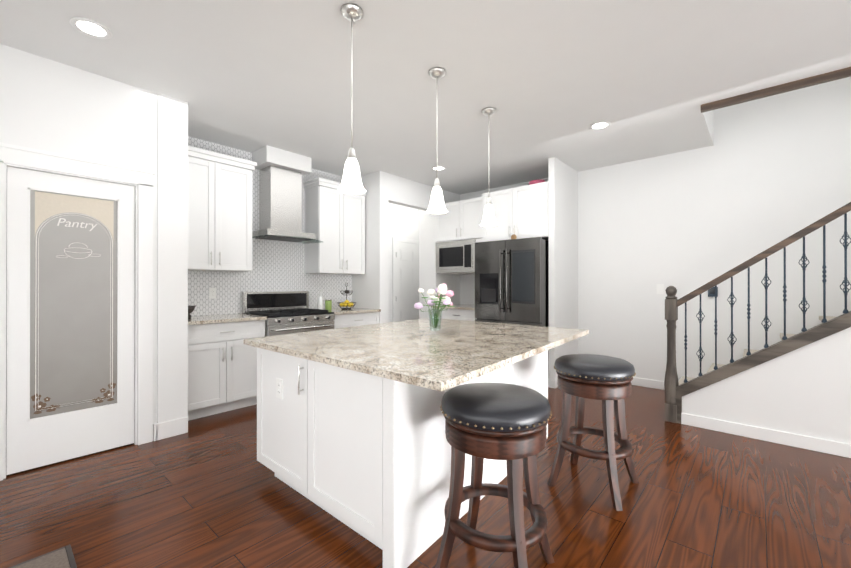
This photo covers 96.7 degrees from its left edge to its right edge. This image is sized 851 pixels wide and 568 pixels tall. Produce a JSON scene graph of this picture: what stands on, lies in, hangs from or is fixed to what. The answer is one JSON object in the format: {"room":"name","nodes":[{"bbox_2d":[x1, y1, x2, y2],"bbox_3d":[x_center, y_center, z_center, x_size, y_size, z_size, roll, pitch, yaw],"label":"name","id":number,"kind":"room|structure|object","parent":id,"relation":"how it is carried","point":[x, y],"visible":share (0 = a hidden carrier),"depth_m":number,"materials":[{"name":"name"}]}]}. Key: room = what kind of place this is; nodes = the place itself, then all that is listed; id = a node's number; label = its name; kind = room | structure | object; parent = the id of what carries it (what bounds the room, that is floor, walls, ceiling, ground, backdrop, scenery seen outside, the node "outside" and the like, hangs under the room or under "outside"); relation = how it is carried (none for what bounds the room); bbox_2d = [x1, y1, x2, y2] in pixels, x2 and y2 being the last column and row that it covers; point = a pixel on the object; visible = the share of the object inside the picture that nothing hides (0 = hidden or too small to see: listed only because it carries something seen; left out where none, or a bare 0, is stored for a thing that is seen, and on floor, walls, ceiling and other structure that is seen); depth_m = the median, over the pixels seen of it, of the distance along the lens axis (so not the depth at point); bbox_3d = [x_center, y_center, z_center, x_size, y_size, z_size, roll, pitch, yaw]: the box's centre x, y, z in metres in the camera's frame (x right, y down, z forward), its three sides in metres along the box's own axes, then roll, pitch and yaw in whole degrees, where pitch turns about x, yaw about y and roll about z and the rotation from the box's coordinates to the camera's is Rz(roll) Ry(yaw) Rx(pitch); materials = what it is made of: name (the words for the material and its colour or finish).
{"room":"kitchen","nodes":[
{"label":"kitchen","id":0,"kind":"room"},
{"bbox_2d":[0,385,850,567],"bbox_3d":[0.677,1.305,1.823,8.690,0.100,8.640,0,0,41],"label":"floor","id":1,"kind":"structure","parent":0,"point":[210,491],"depth_m":2.12,"materials":[{"name":"brown wood"}]},
{"bbox_2d":[9,545,76,567],"bbox_3d":[-1.921,1.241,0.726,1.100,0.021,1.920,0,0,41],"label":"entry rug","id":2,"kind":"object","parent":1,"relation":"on","point":[62,557],"visible":0.98,"depth_m":1.70,"materials":[{"name":"beige fabric"}]},
{"bbox_2d":[188,314,266,420],"bbox_3d":[-2.134,0.798,3.836,0.636,0.922,0.775,0,0,41],"label":"base cabinet","id":3,"kind":"object","parent":1,"relation":"on","point":[222,367],"visible":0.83,"depth_m":3.63,"materials":[{"name":"white wood"}]},
{"bbox_2d":[188,306,195,317],"bbox_3d":[-2.352,0.276,3.719,0.160,0.120,0.160,0,0,41],"label":"bowl","id":4,"kind":"object","parent":3,"relation":"on","point":[191,309],"visible":0.42,"depth_m":3.70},
{"bbox_2d":[242,291,334,336],"bbox_3d":[-1.577,0.676,4.417,0.705,1.170,0.820,0,0,41],"label":"range","id":5,"kind":"object","parent":1,"relation":"on","point":[287,312],"visible":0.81,"depth_m":4.36,"materials":[{"name":"silver metal"}]},
{"bbox_2d":[323,307,380,328],"bbox_3d":[-1.083,0.801,5.030,0.636,0.922,0.743,0,0,41],"label":"base cabinet","id":6,"kind":"object","parent":1,"relation":"on","point":[351,317],"visible":0.29,"depth_m":4.85,"materials":[{"name":"white wood"}]},
{"bbox_2d":[318,290,322,309],"bbox_3d":[-1.355,0.208,4.881,0.070,0.262,0.070,0,0,41],"label":"soap bottle","id":7,"kind":"object","parent":6,"relation":"on","point":[320,302],"visible":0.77,"depth_m":4.85,"materials":[{"name":"white plastic"}]},
{"bbox_2d":[325,299,331,309],"bbox_3d":[-1.267,0.268,4.936,0.086,0.142,0.085,0,0,41],"label":"canister","id":8,"kind":"object","parent":6,"relation":"on","point":[328,304],"visible":0.92,"depth_m":4.90,"materials":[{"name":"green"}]},
{"bbox_2d":[337,283,355,308],"bbox_3d":[-1.065,0.162,5.105,0.256,0.355,0.256,0,0,41],"label":"fruit basket","id":9,"kind":"object","parent":6,"relation":"on","point":[346,303],"visible":1,"depth_m":5.08,"materials":[{"name":"food"}]},
{"bbox_2d":[253,346,547,567],"bbox_3d":[-0.059,0.821,2.755,1.414,0.872,1.893,0,0,41],"label":"kitchen island","id":10,"kind":"object","parent":1,"relation":"on","point":[351,424],"depth_m":1.85,"materials":[{"name":"white wood"}]},
{"bbox_2d":[243,318,588,393],"bbox_3d":[0.049,0.369,2.660,1.758,0.032,1.975,0,0,41],"label":"island countertop","id":11,"kind":"structure","parent":10,"relation":"on","point":[408,352],"depth_m":2.12,"materials":[{"name":"beige stone"}]},
{"bbox_2d":[414,283,454,330],"bbox_3d":[0.084,0.164,2.738,0.297,0.339,0.287,0,0,41],"label":"vase","id":12,"kind":"object","parent":11,"relation":"on","point":[441,290],"visible":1,"depth_m":2.71,"materials":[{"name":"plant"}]},
{"bbox_2d":[432,304,476,320],"bbox_3d":[0.702,0.803,5.886,0.971,0.922,0.756,0,0,41],"label":"base cabinet","id":13,"kind":"object","parent":1,"relation":"on","point":[466,312],"visible":0.15,"depth_m":5.64,"materials":[{"name":"white wood"}]},
{"bbox_2d":[435,382,554,567],"bbox_3d":[0.299,0.857,1.637,0.472,0.795,0.472,0,0,28],"label":"stool","id":14,"kind":"object","parent":1,"relation":"on","point":[497,421],"visible":1,"depth_m":1.49,"materials":[{"name":"brown wood"}]},
{"bbox_2d":[475,237,548,378],"bbox_3d":[1.272,0.352,5.091,0.925,1.820,0.911,0,0,41],"label":"fridge","id":15,"kind":"object","parent":1,"relation":"on","point":[511,281],"visible":0.46,"depth_m":4.72,"materials":[{"name":"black metal"}]},
{"bbox_2d":[547,354,638,510],"bbox_3d":[1.056,0.859,2.383,0.472,0.795,0.472,0,0,41],"label":"stool","id":16,"kind":"object","parent":1,"relation":"on","point":[606,380],"visible":1,"depth_m":2.25,"materials":[{"name":"brown wood"}]},
{"bbox_2d":[664,202,850,423],"bbox_3d":[3.932,-0.521,2.746,3.600,3.556,1.212,0,0,41],"label":"stair railing","id":17,"kind":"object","parent":1,"relation":"on","point":[676,390],"depth_m":3.12,"materials":[{"name":"wood"}]},
{"bbox_2d":[0,44,850,423],"bbox_3d":[0.677,-1.545,1.829,8.690,5.600,8.640,0,0,41],"label":"wall","id":18,"kind":"structure","parent":0,"point":[756,178],"depth_m":4.11,"materials":[{"name":"paint"}]},
{"bbox_2d":[0,142,154,480],"bbox_3d":[-2.523,0.177,2.731,0.146,2.160,0.920,0,0,41],"label":"pantry door","id":19,"kind":"structure","parent":18,"relation":"in","point":[76,379],"depth_m":2.71,"materials":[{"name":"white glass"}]},
{"bbox_2d":[57,218,96,230],"bbox_3d":[-2.509,-0.426,2.731,0.002,0.075,0.217,0,0,41],"label":"lettering","id":20,"kind":"object","parent":19,"relation":"attached to","point":[73,223],"depth_m":2.71,"materials":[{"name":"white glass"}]},
{"bbox_2d":[209,288,215,298],"bbox_3d":[-2.314,0.100,4.113,0.008,0.116,0.072,0,0,41],"label":"outlet","id":21,"kind":"object","parent":18,"relation":"attached to","point":[212,293],"visible":1,"depth_m":4.11,"materials":[{"name":"plastic"}]},
{"bbox_2d":[188,146,256,271],"bbox_3d":[-2.232,-0.733,3.939,0.358,1.185,0.795,0,0,41],"label":"upper cabinet","id":22,"kind":"object","parent":18,"relation":"attached to","point":[219,212],"visible":0.81,"depth_m":3.87,"materials":[{"name":"white wood"}]},
{"bbox_2d":[252,165,322,243],"bbox_3d":[-1.655,-0.934,4.474,0.518,0.844,0.790,0,0,41],"label":"range hood","id":23,"kind":"object","parent":18,"relation":"attached to","point":[280,204],"visible":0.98,"depth_m":4.43,"materials":[{"name":"silver metal"}]},
{"bbox_2d":[303,178,366,274],"bbox_3d":[-1.206,-0.730,5.104,0.358,1.185,0.770,0,0,41],"label":"upper cabinet","id":24,"kind":"object","parent":18,"relation":"attached to","point":[334,220],"visible":0.94,"depth_m":4.93,"materials":[{"name":"white wood"}]},
{"bbox_2d":[392,237,418,321],"bbox_3d":[-0.259,0.212,7.087,0.088,2.110,0.910,0,0,41],"label":"hall door","id":25,"kind":"structure","parent":18,"relation":"in","point":[405,276],"depth_m":7.00,"materials":[{"name":"white wood"}]},
{"bbox_2d":[435,197,481,273],"bbox_3d":[0.723,-0.711,5.913,0.971,1.090,0.700,0,0,41],"label":"upper cabinet","id":26,"kind":"object","parent":18,"relation":"attached to","point":[458,231],"visible":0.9,"depth_m":5.69,"materials":[{"name":"white wood"}]},
{"bbox_2d":[482,181,548,241],"bbox_3d":[1.395,-0.917,5.222,0.940,0.680,0.850,0,0,41],"label":"upper cabinet","id":27,"kind":"object","parent":18,"relation":"attached to","point":[520,212],"visible":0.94,"depth_m":4.87,"materials":[{"name":"white wood"}]},
{"bbox_2d":[529,180,544,184],"bbox_3d":[1.472,-1.304,4.993,0.210,0.090,0.210,0,0,41],"label":"pink item on top","id":28,"kind":"object","parent":27,"relation":"on","point":[534,181],"visible":0.31,"depth_m":4.91,"materials":[{"name":"pink"}]},
{"bbox_2d":[552,379,557,387],"bbox_3d":[1.813,1.212,4.857,0.024,0.100,0.784,0,0,41],"label":"baseboard","id":29,"kind":"structure","parent":18,"relation":"attached to","point":[554,382],"depth_m":4.57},
{"bbox_2d":[631,377,664,389],"bbox_3d":[2.553,1.212,4.756,1.250,0.100,0.018,0,0,41],"label":"baseboard","id":30,"kind":"structure","parent":18,"relation":"attached to","point":[656,384],"depth_m":4.61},
{"bbox_2d":[657,284,663,293],"bbox_3d":[2.813,0.061,4.535,0.075,0.120,0.009,0,0,41],"label":"light switch","id":31,"kind":"object","parent":18,"relation":"attached to","point":[660,288],"visible":1,"depth_m":4.53,"materials":[{"name":"plastic"}]},
{"bbox_2d":[708,287,717,296],"bbox_3d":[3.187,0.085,4.195,0.085,0.110,0.024,0,0,41],"label":"light switch","id":32,"kind":"object","parent":18,"relation":"attached to","point":[711,292],"visible":0.61,"depth_m":4.19,"materials":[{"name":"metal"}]},
{"bbox_2d":[701,67,850,112],"bbox_3d":[3.847,-1.523,1.986,3.900,0.067,0.045,0,0,41],"label":"trim","id":33,"kind":"structure","parent":18,"relation":"attached to","point":[795,85],"depth_m":2.93,"materials":[{"name":"brown wood"}]},
{"bbox_2d":[0,0,850,194],"bbox_3d":[0.677,-2.995,1.832,8.690,2.900,8.640,0,0,41],"label":"ceiling","id":34,"kind":"structure","parent":0,"point":[546,79],"depth_m":2.70,"materials":[{"name":"paint"}]},
{"bbox_2d":[69,17,111,38],"bbox_3d":[-2.012,-1.537,2.278,0.194,0.008,0.194,0,0,41],"label":"recessed light","id":35,"kind":"object","parent":34,"relation":"in","point":[91,28],"visible":1,"depth_m":2.27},
{"bbox_2d":[338,3,365,193],"bbox_3d":[-0.416,-1.035,2.137,0.158,1.015,0.158,0,0,41],"label":"pendant light","id":36,"kind":"object","parent":34,"relation":"hanging from","point":[351,183],"visible":1,"depth_m":2.12,"materials":[{"name":"white glass"}]},
{"bbox_2d":[426,67,447,213],"bbox_3d":[0.084,-1.033,2.750,0.158,1.015,0.158,0,0,41],"label":"pendant light","id":37,"kind":"object","parent":34,"relation":"hanging from","point":[437,205],"visible":1,"depth_m":2.73,"materials":[{"name":"white glass"}]},
{"bbox_2d":[431,166,445,170],"bbox_3d":[0.174,-1.531,5.017,0.194,0.008,0.194,0,0,41],"label":"recessed light","id":38,"kind":"object","parent":34,"relation":"in","point":[441,168],"visible":0.88,"depth_m":5.02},
{"bbox_2d":[480,107,497,225],"bbox_3d":[0.562,-1.032,3.354,0.158,1.015,0.158,0,0,41],"label":"pendant light","id":39,"kind":"object","parent":34,"relation":"hanging from","point":[488,218],"visible":1,"depth_m":3.33,"materials":[{"name":"white glass"}]},
{"bbox_2d":[589,121,610,129],"bbox_3d":[1.690,-1.534,3.668,0.194,0.008,0.194,0,0,41],"label":"recessed light","id":40,"kind":"object","parent":34,"relation":"in","point":[600,125],"visible":0.98,"depth_m":3.67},
{"bbox_2d":[682,327,850,443],"bbox_3d":[3.846,-0.144,2.093,4.047,2.800,0.050,0,0,41],"label":"wall","id":41,"kind":"structure","parent":0,"point":[805,390],"depth_m":2.93,"materials":[{"name":"paint"}]},
{"bbox_2d":[681,413,850,457],"bbox_3d":[3.824,1.206,2.067,4.050,0.100,0.014,0,0,41],"label":"baseboard","id":42,"kind":"structure","parent":41,"relation":"attached to","point":[775,436],"depth_m":3.01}
]}

